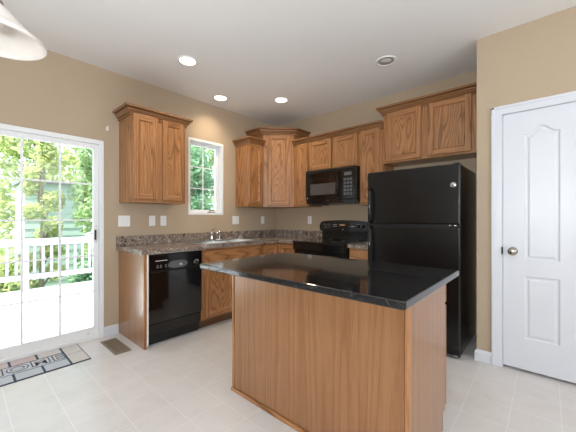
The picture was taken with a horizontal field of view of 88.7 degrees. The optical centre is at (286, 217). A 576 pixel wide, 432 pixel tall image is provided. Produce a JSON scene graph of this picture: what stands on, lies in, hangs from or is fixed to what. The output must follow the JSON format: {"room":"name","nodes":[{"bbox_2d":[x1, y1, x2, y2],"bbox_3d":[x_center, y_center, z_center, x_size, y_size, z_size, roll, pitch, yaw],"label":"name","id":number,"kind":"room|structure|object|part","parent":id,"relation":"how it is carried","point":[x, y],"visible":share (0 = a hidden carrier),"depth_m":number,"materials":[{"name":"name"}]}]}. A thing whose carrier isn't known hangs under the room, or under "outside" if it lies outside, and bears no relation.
{"room":"kitchen","nodes":[
{"label":"kitchen","id":0,"kind":"room"},
{"bbox_2d":[0,50,276,326],"bbox_3d":[-2.307,-0.153,2.616,0.140,2.731,6.500,0,0,42],"label":"wall","id":1,"kind":"structure","parent":0,"point":[57,93],"depth_m":3.06,"materials":[{"name":"beige paint"}]},
{"bbox_2d":[0,123,103,363],"bbox_3d":[-2.521,0.217,2.359,0.142,1.996,1.831,0,0,42],"label":"door","id":2,"kind":"structure","parent":1,"relation":"in","point":[22,350],"depth_m":2.76,"materials":[{"name":"white plastic"}]},
{"bbox_2d":[104,324,118,336],"bbox_3d":[-1.818,1.165,3.051,0.014,0.095,0.136,0,0,42],"label":"baseboard","id":3,"kind":"structure","parent":1,"relation":"attached to","point":[112,329],"depth_m":3.05,"materials":[{"name":"white paint"}]},
{"bbox_2d":[118,215,129,226],"bbox_3d":[-1.735,0.036,3.146,0.012,0.118,0.118,0,0,42],"label":"light switch","id":4,"kind":"object","parent":1,"relation":"attached to","point":[123,221],"visible":1,"depth_m":3.14,"materials":[{"name":"white plastic"}]},
{"bbox_2d":[149,216,154,225],"bbox_3d":[-1.538,0.036,3.368,0.012,0.118,0.072,0,0,42],"label":"light switch","id":5,"kind":"object","parent":1,"relation":"attached to","point":[151,218],"visible":1,"depth_m":3.36,"materials":[{"name":"white plastic"}]},
{"bbox_2d":[112,102,192,204],"bbox_3d":[-1.440,-0.633,3.209,0.368,0.954,0.714,0,0,42],"label":"upper cabinet","id":6,"kind":"object","parent":1,"relation":"attached to","point":[151,141],"visible":1,"depth_m":3.05,"materials":[{"name":"brown wood"}]},
{"bbox_3d":[-1.441,-0.614,3.007,0.020,0.860,0.247,0,0,42],"label":"door","id":7,"kind":"part","parent":6,"relation":"part of","materials":[{"name":"brown wood"}]},
{"bbox_3d":[-1.439,-0.614,3.006,0.011,0.745,0.137,0,0,42],"label":"door panel","id":8,"kind":"part","parent":6,"relation":"part of","materials":[{"name":"brown wood"}]},
{"bbox_3d":[-1.439,-1.065,3.209,0.367,0.090,0.714,0,0,42],"label":"crown molding","id":9,"kind":"part","parent":6,"relation":"part of","materials":[{"name":"brown wood"}]},
{"bbox_3d":[-1.357,-0.622,3.135,0.019,0.932,0.586,0,0,42],"label":"frame","id":10,"kind":"part","parent":6,"relation":"part of","materials":[{"name":"brown wood"}]},
{"bbox_3d":[-1.241,-0.614,3.233,0.020,0.860,0.250,0,0,42],"label":"door","id":11,"kind":"part","parent":6,"relation":"part of","materials":[{"name":"brown wood"}]},
{"bbox_3d":[-1.239,-0.614,3.231,0.011,0.745,0.140,0,0,42],"label":"door panel","id":12,"kind":"part","parent":6,"relation":"part of","materials":[{"name":"brown wood"}]},
{"bbox_2d":[160,216,165,225],"bbox_3d":[-1.451,0.036,3.468,0.009,0.118,0.072,0,0,42],"label":"outlet","id":13,"kind":"object","parent":1,"relation":"attached to","point":[162,218],"visible":1,"depth_m":3.46,"materials":[{"name":"white plastic"}]},
{"bbox_2d":[188,137,222,214],"bbox_3d":[-1.114,-0.529,3.957,0.144,0.987,0.534,0,0,42],"label":"window","id":14,"kind":"structure","parent":1,"relation":"in","point":[218,148],"depth_m":4.06,"materials":[{"name":"white plastic"}]},
{"bbox_2d":[116,229,321,245],"bbox_3d":[-0.631,0.247,3.699,0.927,0.102,2.454,0,0,42],"label":"backsplash","id":15,"kind":"structure","parent":1,"relation":"attached to","point":[161,238],"depth_m":3.83,"materials":[{"name":"brown stone"}]},
{"bbox_2d":[232,216,238,223],"bbox_3d":[-0.738,0.036,4.269,0.012,0.118,0.118,0,0,42],"label":"light switch","id":16,"kind":"object","parent":1,"relation":"attached to","point":[235,219],"visible":1,"depth_m":4.26,"materials":[{"name":"white plastic"}]},
{"bbox_2d":[232,136,265,206],"bbox_3d":[-0.539,-0.633,4.224,0.368,0.954,0.322,0,0,42],"label":"upper cabinet","id":17,"kind":"object","parent":1,"relation":"attached to","point":[249,149],"visible":1,"depth_m":4.16,"materials":[{"name":"brown wood"}]},
{"bbox_3d":[-0.538,-1.065,4.223,0.367,0.090,0.322,0,0,42],"label":"crown molding","id":18,"kind":"part","parent":17,"relation":"part of","materials":[{"name":"brown wood"}]},
{"bbox_3d":[-0.435,-0.622,4.174,0.019,0.932,0.258,0,0,42],"label":"frame","id":19,"kind":"part","parent":17,"relation":"part of","materials":[{"name":"brown wood"}]},
{"bbox_3d":[-0.421,-0.599,4.156,0.020,0.839,0.195,0,0,42],"label":"door","id":20,"kind":"part","parent":17,"relation":"part of","materials":[{"name":"brown wood"}]},
{"bbox_3d":[-0.419,-0.599,4.154,0.011,0.724,0.085,0,0,42],"label":"door panel","id":21,"kind":"part","parent":17,"relation":"part of","materials":[{"name":"brown wood"}]},
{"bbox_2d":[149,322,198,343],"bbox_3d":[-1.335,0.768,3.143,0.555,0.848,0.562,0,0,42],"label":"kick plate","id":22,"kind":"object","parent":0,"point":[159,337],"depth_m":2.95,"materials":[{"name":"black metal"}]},
{"bbox_2d":[0,318,575,431],"bbox_3d":[-0.134,1.272,0.620,6.040,0.120,6.600,0,0,42],"label":"floor","id":23,"kind":"structure","parent":0,"point":[181,383],"depth_m":2.00,"materials":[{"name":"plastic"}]},
{"bbox_2d":[0,344,90,386],"bbox_3d":[-2.104,1.208,2.377,0.444,0.009,0.790,0,0,42],"label":"doormat","id":24,"kind":"object","parent":23,"relation":"on","point":[17,370],"visible":1,"depth_m":2.43,"materials":[{"name":"fabric"}]},
{"bbox_2d":[100,338,131,354],"bbox_3d":[-1.615,1.209,2.775,0.404,0.006,0.140,0,0,42],"label":"floor vent","id":25,"kind":"object","parent":23,"relation":"in","point":[113,345],"visible":1,"depth_m":2.76,"materials":[{"name":"brown metal"}]},
{"bbox_2d":[119,251,146,349],"bbox_3d":[-1.531,0.776,2.909,0.629,0.872,0.024,0,0,42],"label":"end panel","id":26,"kind":"object","parent":23,"relation":"on","point":[132,267],"visible":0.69,"depth_m":2.85,"materials":[{"name":"brown wood"}]},
{"bbox_2d":[147,250,201,346],"bbox_3d":[-1.308,0.774,3.111,0.637,0.868,0.574,0,0,42],"label":"dishwasher","id":27,"kind":"object","parent":23,"relation":"on","point":[174,279],"visible":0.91,"depth_m":2.90,"materials":[{"name":"black plastic"}]},
{"bbox_3d":[-1.307,0.766,2.735,0.077,0.851,0.012,0,0,42],"label":"trim","id":28,"kind":"part","parent":27,"relation":"part of","materials":[{"name":"white plastic"}]},
{"bbox_3d":[-1.103,0.343,2.938,0.034,0.005,0.561,0,0,42],"label":"trim","id":29,"kind":"part","parent":27,"relation":"part of","materials":[{"name":"metal"}]},
{"bbox_3d":[-1.143,1.160,2.985,0.020,0.096,0.544,0,0,42],"label":"kick plate","id":30,"kind":"part","parent":27,"relation":"part of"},
{"bbox_3d":[-1.116,1.057,2.950,0.027,0.100,0.560,0,0,42],"label":"panel","id":31,"kind":"part","parent":27,"relation":"part of","materials":[{"name":"black metal"}]},
{"bbox_3d":[-1.109,0.754,2.944,0.047,0.485,0.560,0,0,42],"label":"door","id":32,"kind":"part","parent":27,"relation":"part of","materials":[{"name":"black glass"}]},
{"bbox_3d":[-1.106,0.427,2.941,0.055,0.163,0.560,0,0,42],"label":"control panel","id":33,"kind":"part","parent":27,"relation":"part of","materials":[{"name":"black plastic"}]},
{"bbox_2d":[199,244,261,327],"bbox_3d":[-0.835,0.776,3.691,0.631,0.872,0.905,0,0,42],"label":"base cabinet","id":34,"kind":"object","parent":23,"relation":"on","point":[216,286],"visible":0.27,"depth_m":3.32,"materials":[{"name":"brown wood"}]},
{"bbox_3d":[-0.751,0.797,3.325,0.020,0.575,0.400,0,0,42],"label":"door","id":35,"kind":"part","parent":34,"relation":"part of","materials":[{"name":"brown wood"}]},
{"bbox_3d":[-0.749,0.797,3.323,0.011,0.460,0.290,0,0,42],"label":"door panel","id":36,"kind":"part","parent":34,"relation":"part of","materials":[{"name":"brown wood"}]},
{"bbox_2d":[262,243,294,254],"bbox_3d":[-0.125,0.776,4.280,0.910,0.872,0.910,0,0,42],"label":"base cabinet","id":37,"kind":"object","parent":23,"relation":"on","point":[270,248],"visible":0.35,"depth_m":3.96,"materials":[{"name":"brown wood"}]},
{"bbox_2d":[116,229,321,254],"bbox_3d":[-0.631,0.267,3.699,0.927,0.142,2.454,0,0,42],"label":"countertop","id":38,"kind":"structure","parent":37,"relation":"on","point":[161,243],"depth_m":3.53,"materials":[{"name":"brown stone"}]},
{"bbox_2d":[205,227,218,240],"bbox_3d":[-0.949,0.206,3.831,0.178,0.171,0.187,0,0,10],"label":"kitchen faucet","id":39,"kind":"object","parent":38,"relation":"on","point":[211,232],"visible":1,"depth_m":3.81,"materials":[{"name":"silver metal"}]},
{"bbox_2d":[179,238,260,244],"bbox_3d":[-0.816,0.377,3.693,0.526,0.170,0.880,0,0,42],"label":"sink","id":40,"kind":"object","parent":38,"relation":"in","point":[232,240],"visible":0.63,"depth_m":3.72,"materials":[{"name":"metal"}]},
{"bbox_3d":[-0.935,0.377,3.525,0.385,0.170,0.370,0,0,42],"label":"bowl","id":41,"kind":"part","parent":40,"relation":"part of","materials":[{"name":"metal"}]},
{"bbox_3d":[-0.663,0.377,3.831,0.385,0.170,0.370,0,0,42],"label":"bowl","id":42,"kind":"part","parent":40,"relation":"part of","materials":[{"name":"metal"}]},
{"bbox_3d":[-0.212,0.722,3.963,0.020,0.725,0.280,0,0,42],"label":"door","id":43,"kind":"part","parent":37,"relation":"part of","materials":[{"name":"brown wood"}]},
{"bbox_3d":[-0.210,0.722,3.961,0.011,0.610,0.170,0,0,42],"label":"door panel","id":44,"kind":"part","parent":37,"relation":"part of","materials":[{"name":"brown wood"}]},
{"bbox_3d":[-0.004,0.722,3.975,0.170,0.610,0.011,0,0,42],"label":"door panel","id":45,"kind":"part","parent":37,"relation":"part of","materials":[{"name":"brown wood"}]},
{"bbox_3d":[-0.003,0.722,3.977,0.280,0.725,0.020,0,0,42],"label":"door","id":46,"kind":"part","parent":37,"relation":"part of","materials":[{"name":"brown wood"}]},
{"bbox_2d":[292,220,368,258],"bbox_3d":[0.574,0.623,3.776,0.772,1.178,0.700,0,0,42],"label":"electric range","id":47,"kind":"object","parent":23,"relation":"on","point":[336,234],"visible":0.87,"depth_m":3.79,"materials":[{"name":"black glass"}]},
{"bbox_3d":[0.362,0.456,3.538,0.664,0.026,0.064,0,0,42],"label":"door handle","id":48,"kind":"part","parent":47,"relation":"part of","materials":[{"name":"metal"}]},
{"bbox_3d":[0.385,0.363,3.564,0.756,0.088,0.068,0,0,42],"label":"panel","id":49,"kind":"part","parent":47,"relation":"part of","materials":[{"name":"black metal"}]},
{"bbox_3d":[0.395,0.692,3.574,0.752,0.560,0.040,0,0,42],"label":"oven door","id":50,"kind":"part","parent":47,"relation":"part of","materials":[{"name":"black glass"}]},
{"bbox_2d":[292,238,367,245],"bbox_3d":[0.581,0.305,3.787,0.764,0.021,0.675,0,0,42],"label":"cooktop","id":51,"kind":"object","parent":47,"relation":"in","point":[319,241],"depth_m":3.66,"materials":[{"name":"black glass"}]},
{"bbox_2d":[231,275,445,431],"bbox_3d":[0.275,0.771,1.905,1.226,0.882,0.639,0,0,42],"label":"kitchen island","id":52,"kind":"object","parent":23,"relation":"on","point":[312,361],"visible":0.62,"depth_m":1.55,"materials":[{"name":"brown wood"}]},
{"bbox_3d":[-0.370,0.771,2.085,0.022,0.882,0.027,0,0,42],"label":"corner trim","id":53,"kind":"part","parent":52,"relation":"part of","materials":[{"name":"brown wood"}]},
{"bbox_3d":[0.067,1.202,1.671,1.226,0.020,0.012,0,0,42],"label":"shoe molding","id":54,"kind":"part","parent":52,"relation":"part of","materials":[{"name":"brown wood"}]},
{"bbox_2d":[200,252,458,309],"bbox_3d":[0.206,0.314,1.792,1.318,0.032,0.852,0,0,42],"label":"island countertop","id":55,"kind":"structure","parent":52,"relation":"on","point":[390,285],"depth_m":1.54,"materials":[{"name":"black stone"}]},
{"bbox_3d":[0.530,0.771,1.286,0.022,0.882,0.027,0,0,42],"label":"corner trim","id":56,"kind":"part","parent":52,"relation":"part of","materials":[{"name":"brown wood"}]},
{"bbox_3d":[0.726,0.771,1.507,0.019,0.882,0.564,0,0,42],"label":"panel","id":57,"kind":"part","parent":52,"relation":"part of","materials":[{"name":"brown wood"}]},
{"bbox_3d":[0.825,0.804,1.831,0.300,0.590,0.020,0,0,42],"label":"door","id":58,"kind":"part","parent":52,"relation":"part of","materials":[{"name":"brown wood"}]},
{"bbox_2d":[349,248,367,260],"bbox_3d":[1.012,0.776,3.458,0.290,0.872,0.631,0,0,42],"label":"base cabinet","id":59,"kind":"object","parent":23,"relation":"on","point":[354,253],"visible":0.09,"depth_m":3.24,"materials":[{"name":"brown wood"}]},
{"bbox_2d":[347,242,367,248],"bbox_3d":[1.006,0.267,3.452,0.294,0.142,0.649,0,0,42],"label":"countertop","id":60,"kind":"structure","parent":59,"relation":"on","point":[362,245],"depth_m":3.27,"materials":[{"name":"brown stone"}]},
{"bbox_2d":[368,162,475,357],"bbox_3d":[1.364,0.371,2.997,0.838,1.682,0.796,0,0,42],"label":"refrigerator","id":61,"kind":"object","parent":23,"relation":"on","point":[422,216],"visible":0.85,"depth_m":2.67,"materials":[{"name":"black metal"}]},
{"bbox_3d":[0.846,0.303,2.977,0.034,0.446,0.078,0,0,42],"label":"handle","id":62,"kind":"part","parent":61,"relation":"part of","materials":[{"name":"black plastic"}]},
{"bbox_3d":[0.846,-0.120,2.977,0.034,0.363,0.078,0,0,42],"label":"handle","id":63,"kind":"part","parent":61,"relation":"part of","materials":[{"name":"black plastic"}]},
{"bbox_3d":[1.164,0.599,2.773,0.838,1.037,0.063,0,0,42],"label":"fridge door","id":64,"kind":"part","parent":61,"relation":"part of","materials":[{"name":"black metal"}]},
{"bbox_3d":[1.164,-0.201,2.773,0.838,0.519,0.063,0,0,42],"label":"freezer door","id":65,"kind":"part","parent":61,"relation":"part of","materials":[{"name":"black metal"}]},
{"bbox_2d":[2,0,575,126],"bbox_3d":[-0.134,-1.579,0.620,6.040,0.120,6.600,0,0,42],"label":"ceiling","id":66,"kind":"structure","parent":0,"point":[321,56],"depth_m":2.52,"materials":[{"name":"paint"}]},
{"bbox_2d":[0,0,46,60],"bbox_3d":[-1.098,-1.093,1.101,0.314,0.851,0.314,0,0,42],"label":"pendant light","id":67,"kind":"object","parent":66,"relation":"hanging from","point":[16,42],"visible":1,"depth_m":1.19,"materials":[{"name":"white glass"}]},
{"bbox_2d":[177,55,197,66],"bbox_3d":[-0.961,-1.515,2.852,0.196,0.008,0.196,0,0,42],"label":"recessed light","id":68,"kind":"object","parent":66,"relation":"in","point":[185,60],"visible":1,"depth_m":2.85,"materials":[{"name":"white glass"}]},
{"bbox_2d":[213,95,227,100],"bbox_3d":[-0.840,-1.515,3.737,0.196,0.008,0.196,0,0,42],"label":"recessed light","id":69,"kind":"object","parent":66,"relation":"in","point":[215,97],"visible":1,"depth_m":3.73,"materials":[{"name":"white glass"}]},
{"bbox_2d":[274,97,288,102],"bbox_3d":[-0.072,-1.515,3.801,0.196,0.008,0.196,0,0,42],"label":"recessed light","id":70,"kind":"object","parent":66,"relation":"in","point":[278,99],"visible":1,"depth_m":3.80,"materials":[{"name":"white glass"}]},
{"bbox_2d":[376,55,396,66],"bbox_3d":[0.964,-1.511,2.855,0.196,0.016,0.196,0,0,42],"label":"recessed light","id":71,"kind":"object","parent":66,"relation":"in","point":[384,61],"visible":1,"depth_m":2.84,"materials":[{"name":"white plastic"}]},
{"bbox_2d":[277,71,476,334],"bbox_3d":[2.076,-0.153,3.004,5.900,2.731,0.100,0,0,42],"label":"wall","id":72,"kind":"structure","parent":0,"point":[365,112],"depth_m":4.02,"materials":[{"name":"beige paint"}]},
{"bbox_2d":[245,127,310,207],"bbox_3d":[-0.130,-0.725,4.431,0.704,1.137,0.694,0,0,42],"label":"upper cabinet","id":73,"kind":"object","parent":72,"relation":"attached to","point":[278,149],"visible":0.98,"depth_m":4.27,"materials":[{"name":"brown wood"}]},
{"bbox_3d":[-0.126,-1.248,4.343,0.989,0.090,0.267,0,0,-3],"label":"crown molding","id":74,"kind":"part","parent":73,"relation":"part of","materials":[{"name":"brown wood"}]},
{"bbox_3d":[-0.114,-0.689,4.265,0.214,0.895,0.011,0,0,-3],"label":"door panel","id":75,"kind":"part","parent":73,"relation":"part of","materials":[{"name":"brown wood"}]},
{"bbox_3d":[-0.114,-0.681,4.279,0.443,1.050,0.003,0,0,-3],"label":"frame","id":76,"kind":"part","parent":73,"relation":"part of","materials":[{"name":"brown wood"}]},
{"bbox_3d":[-0.114,-0.689,4.267,0.324,1.010,0.020,0,0,-3],"label":"door","id":77,"kind":"part","parent":73,"relation":"part of","materials":[{"name":"brown wood"}]},
{"bbox_2d":[291,137,321,206],"bbox_3d":[0.289,-0.633,4.277,0.274,0.954,0.368,0,0,42],"label":"upper cabinet","id":78,"kind":"object","parent":72,"relation":"attached to","point":[301,146],"visible":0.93,"depth_m":4.17,"materials":[{"name":"brown wood"}]},
{"bbox_3d":[0.188,-1.065,4.163,0.274,0.090,0.064,0,0,42],"label":"crown molding","id":79,"kind":"part","parent":78,"relation":"part of","materials":[{"name":"brown wood"}]},
{"bbox_3d":[0.216,-0.622,4.194,0.274,0.932,0.019,0,0,42],"label":"frame","id":80,"kind":"part","parent":78,"relation":"part of","materials":[{"name":"brown wood"}]},
{"bbox_3d":[0.219,-0.609,4.157,0.078,0.744,0.011,0,0,42],"label":"door panel","id":81,"kind":"part","parent":78,"relation":"part of","materials":[{"name":"brown wood"}]},
{"bbox_3d":[0.221,-0.609,4.159,0.188,0.859,0.020,0,0,42],"label":"door","id":82,"kind":"part","parent":78,"relation":"part of","materials":[{"name":"brown wood"}]},
{"bbox_2d":[308,216,311,223],"bbox_3d":[0.348,0.036,4.465,0.072,0.118,0.009,0,0,42],"label":"outlet","id":83,"kind":"object","parent":72,"relation":"attached to","point":[309,217],"visible":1,"depth_m":4.46,"materials":[{"name":"white plastic"}]},
{"bbox_2d":[306,125,359,170],"bbox_3d":[0.682,-0.871,3.928,0.772,0.479,0.368,0,0,42],"label":"upper cabinet","id":84,"kind":"object","parent":72,"relation":"attached to","point":[341,147],"visible":0.86,"depth_m":3.79,"materials":[{"name":"brown wood"}]},
{"bbox_3d":[0.445,-0.843,3.957,0.242,0.277,0.011,0,0,42],"label":"door panel","id":85,"kind":"part","parent":84,"relation":"part of","materials":[{"name":"brown wood"}]},
{"bbox_3d":[0.447,-0.843,3.959,0.352,0.392,0.020,0,0,42],"label":"door","id":86,"kind":"part","parent":84,"relation":"part of","materials":[{"name":"brown wood"}]},
{"bbox_3d":[0.581,-1.065,3.814,0.772,0.090,0.064,0,0,42],"label":"crown molding","id":87,"kind":"part","parent":84,"relation":"part of","materials":[{"name":"brown wood"}]},
{"bbox_2d":[306,165,359,204],"bbox_3d":[0.658,-0.398,3.889,0.754,0.453,0.455,0,0,42],"label":"microwave oven","id":88,"kind":"object","parent":84,"relation":"attached to","point":[341,185],"visible":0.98,"depth_m":3.71,"materials":[{"name":"black glass"}]},
{"bbox_3d":[0.471,-0.411,3.837,0.545,0.366,0.034,0,0,42],"label":"door","id":89,"kind":"part","parent":88,"relation":"part of","materials":[{"name":"black glass"}]},
{"bbox_3d":[0.551,-0.204,3.769,0.734,0.042,0.029,0,0,42],"label":"trim","id":90,"kind":"part","parent":88,"relation":"part of","materials":[{"name":"black plastic"}]},
{"bbox_3d":[0.633,-0.413,3.643,0.025,0.297,0.053,0,0,42],"label":"door handle","id":91,"kind":"part","parent":88,"relation":"part of","materials":[{"name":"black plastic"}]},
{"bbox_3d":[0.754,-0.411,3.585,0.206,0.366,0.034,0,0,42],"label":"control panel","id":92,"kind":"part","parent":88,"relation":"part of","materials":[{"name":"black plastic"}]},
{"bbox_3d":[0.608,-0.860,3.845,0.772,0.457,0.019,0,0,42],"label":"frame","id":93,"kind":"part","parent":84,"relation":"part of","materials":[{"name":"brown wood"}]},
{"bbox_3d":[0.732,-0.843,3.703,0.232,0.277,0.011,0,0,42],"label":"door panel","id":94,"kind":"part","parent":84,"relation":"part of","materials":[{"name":"brown wood"}]},
{"bbox_3d":[0.733,-0.843,3.704,0.342,0.392,0.020,0,0,42],"label":"door","id":95,"kind":"part","parent":84,"relation":"part of","materials":[{"name":"brown wood"}]},
{"bbox_2d":[357,120,393,204],"bbox_3d":[1.081,-0.633,3.574,0.293,0.954,0.368,0,0,42],"label":"upper cabinet","id":96,"kind":"object","parent":72,"relation":"attached to","point":[371,133],"visible":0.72,"depth_m":3.49,"materials":[{"name":"brown wood"}]},
{"bbox_3d":[0.982,-0.612,3.480,0.134,0.749,0.011,0,0,42],"label":"door panel","id":97,"kind":"part","parent":96,"relation":"part of","materials":[{"name":"brown wood"}]},
{"bbox_3d":[0.983,-0.612,3.482,0.244,0.864,0.020,0,0,42],"label":"door","id":98,"kind":"part","parent":96,"relation":"part of","materials":[{"name":"brown wood"}]},
{"bbox_3d":[0.980,-1.065,3.460,0.293,0.090,0.064,0,0,42],"label":"crown molding","id":99,"kind":"part","parent":96,"relation":"part of","materials":[{"name":"brown wood"}]},
{"bbox_3d":[1.008,-0.622,3.491,0.293,0.932,0.019,0,0,42],"label":"frame","id":100,"kind":"part","parent":96,"relation":"part of","materials":[{"name":"brown wood"}]},
{"bbox_2d":[376,82,476,166],"bbox_3d":[1.522,-0.938,3.182,1.009,0.640,0.368,0,0,42],"label":"upper cabinet","id":101,"kind":"object","parent":72,"relation":"attached to","point":[441,126],"visible":0.93,"depth_m":3.03,"materials":[{"name":"brown wood"}]},
{"bbox_3d":[1.276,-0.910,3.219,0.265,0.435,0.011,0,0,42],"label":"door panel","id":102,"kind":"part","parent":101,"relation":"part of","materials":[{"name":"brown wood"}]},
{"bbox_3d":[1.278,-0.910,3.221,0.375,0.550,0.020,0,0,42],"label":"door","id":103,"kind":"part","parent":101,"relation":"part of","materials":[{"name":"brown wood"}]},
{"bbox_3d":[1.522,-1.213,3.182,1.009,0.090,0.367,0,0,42],"label":"crown molding","id":104,"kind":"part","parent":101,"relation":"part of","materials":[{"name":"brown wood"}]},
{"bbox_3d":[1.609,-0.910,2.924,0.280,0.435,0.011,0,0,42],"label":"door panel","id":105,"kind":"part","parent":101,"relation":"part of","materials":[{"name":"brown wood"}]},
{"bbox_3d":[1.610,-0.910,2.926,0.390,0.550,0.020,0,0,42],"label":"door","id":106,"kind":"part","parent":101,"relation":"part of","materials":[{"name":"brown wood"}]},
{"bbox_2d":[477,6,575,351],"bbox_3d":[2.931,-0.153,1.830,2.863,2.731,0.721,0,0,42],"label":"wall","id":107,"kind":"structure","parent":0,"point":[535,59],"depth_m":2.37,"materials":[{"name":"beige paint"}]},
{"bbox_2d":[474,347,491,363],"bbox_3d":[1.851,1.165,2.699,0.123,0.095,0.615,0,0,42],"label":"baseboard","id":108,"kind":"structure","parent":107,"relation":"attached to","point":[479,355],"depth_m":2.47,"materials":[{"name":"white paint"}]},
{"bbox_2d":[491,91,575,366],"bbox_3d":[2.068,0.154,2.167,0.918,2.122,0.122,0,0,42],"label":"trim","id":109,"kind":"structure","parent":107,"relation":"attached to","point":[497,112],"depth_m":2.40,"materials":[{"name":"white paint"}]},
{"bbox_2d":[501,102,575,382],"bbox_3d":[2.029,0.178,2.129,0.770,2.024,0.110,0,0,42],"label":"door","id":110,"kind":"structure","parent":107,"relation":"in","point":[538,250],"depth_m":2.24,"materials":[{"name":"white paint"}]},
{"bbox_3d":[1.783,0.266,2.323,0.064,0.064,0.074,0,0,42],"label":"knob","id":111,"kind":"part","parent":110,"relation":"part of","materials":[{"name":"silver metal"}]},
{"bbox_3d":[1.940,-0.190,2.239,0.208,1.039,0.008,0,0,42],"label":"panel","id":112,"kind":"part","parent":110,"relation":"part of","materials":[{"name":"white paint"}]},
{"bbox_3d":[1.940,0.703,2.239,0.208,0.492,0.008,0,0,42],"label":"panel","id":113,"kind":"part","parent":110,"relation":"part of","materials":[{"name":"white paint"}]},
{"label":"outside","id":114,"kind":"structure","parent":0,"visible":0},
{"bbox_2d":[0,280,91,347],"bbox_3d":[-3.649,1.352,4.008,3.705,0.040,12.000,0,0,42],"label":"deck","id":115,"kind":"object","parent":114,"point":[40,318],"visible":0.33,"depth_m":4.13,"materials":[{"name":"white paint"}]},
{"bbox_2d":[0,236,91,291],"bbox_3d":[-4.937,0.912,5.152,0.140,1.040,12.000,0,0,42],"label":"deck railing","id":116,"kind":"object","parent":115,"relation":"attached to","point":[42,242],"visible":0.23,"depth_m":5.54,"materials":[{"name":"paint"}]},
{"bbox_3d":[-4.751,0.932,5.361,0.080,1.000,0.080,0,0,42],"label":"post","id":117,"kind":"part","parent":116,"relation":"part of","materials":[{"name":"paint"}]},
{"bbox_3d":[-4.937,0.457,5.152,0.140,0.130,12.000,0,0,42],"label":"rail","id":118,"kind":"part","parent":116,"relation":"part of","materials":[{"name":"paint"}]},
{"bbox_3d":[-4.937,1.087,5.152,0.040,0.090,12.000,0,0,42],"label":"rail","id":119,"kind":"part","parent":116,"relation":"part of","materials":[{"name":"paint"}]},
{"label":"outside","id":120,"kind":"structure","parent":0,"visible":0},
{"bbox_2d":[0,243,91,287],"bbox_3d":[-22.654,3.462,24.892,59.850,0.100,100.000,0,0,42],"label":"ground","id":121,"kind":"structure","parent":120,"point":[11,252],"depth_m":28.83,"materials":[{"name":"green plant"}]},
{"bbox_2d":[0,256,31,292],"bbox_3d":[-6.034,2.182,6.201,1.336,2.771,1.371,0,0,-9],"label":"shrub","id":122,"kind":"object","parent":121,"relation":"on","point":[10,286],"visible":0.09,"depth_m":6.11,"materials":[{"name":"green plant"}]},
{"bbox_2d":[11,140,66,288],"bbox_3d":[-7.060,0.243,8.444,1.223,6.342,1.370,0,0,42],"label":"leafy tree","id":123,"kind":"object","parent":121,"relation":"on","point":[46,151],"visible":0.55,"depth_m":8.42,"materials":[{"name":"green plant"}]},
{"bbox_2d":[0,135,91,255],"bbox_3d":[-12.358,-1.836,14.222,5.602,10.500,5.674,0,0,2],"label":"leafy tree","id":124,"kind":"object","parent":121,"relation":"on","point":[8,147],"visible":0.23,"depth_m":13.42,"materials":[{"name":"green plant"}]},
{"bbox_2d":[12,180,82,286],"bbox_3d":[-8.636,1.072,10.708,2.250,4.680,1.800,0,0,42],"label":"shed","id":125,"kind":"object","parent":121,"relation":"on","point":[67,211],"visible":0.16,"depth_m":10.20,"materials":[{"name":"teal"}]},
{"bbox_2d":[66,147,92,269],"bbox_3d":[-5.443,-0.138,9.278,2.483,7.103,2.344,0,0,42],"label":"leafy tree","id":126,"kind":"object","parent":121,"relation":"on","point":[83,195],"visible":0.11,"depth_m":8.75,"materials":[{"name":"green plant"}]},
{"bbox_2d":[67,256,91,283],"bbox_3d":[-4.979,2.228,7.347,1.323,2.691,1.360,0,0,-8],"label":"shrub","id":127,"kind":"object","parent":121,"relation":"on","point":[80,277],"visible":0.07,"depth_m":7.07,"materials":[{"name":"green plant"}]},
{"bbox_2d":[190,145,213,209],"bbox_3d":[-3.814,0.180,12.069,2.698,6.469,2.276,0,0,15],"label":"leafy tree","id":128,"kind":"object","parent":121,"relation":"on","point":[195,173],"visible":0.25,"depth_m":11.68,"materials":[{"name":"green plant"}]},
{"bbox_2d":[191,146,213,209],"bbox_3d":[-5.168,-0.979,16.535,4.292,8.787,3.541,0,0,18],"label":"leafy tree","id":129,"kind":"object","parent":121,"relation":"on","point":[210,151],"visible":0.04,"depth_m":16.41,"materials":[{"name":"green plant"}]}
]}

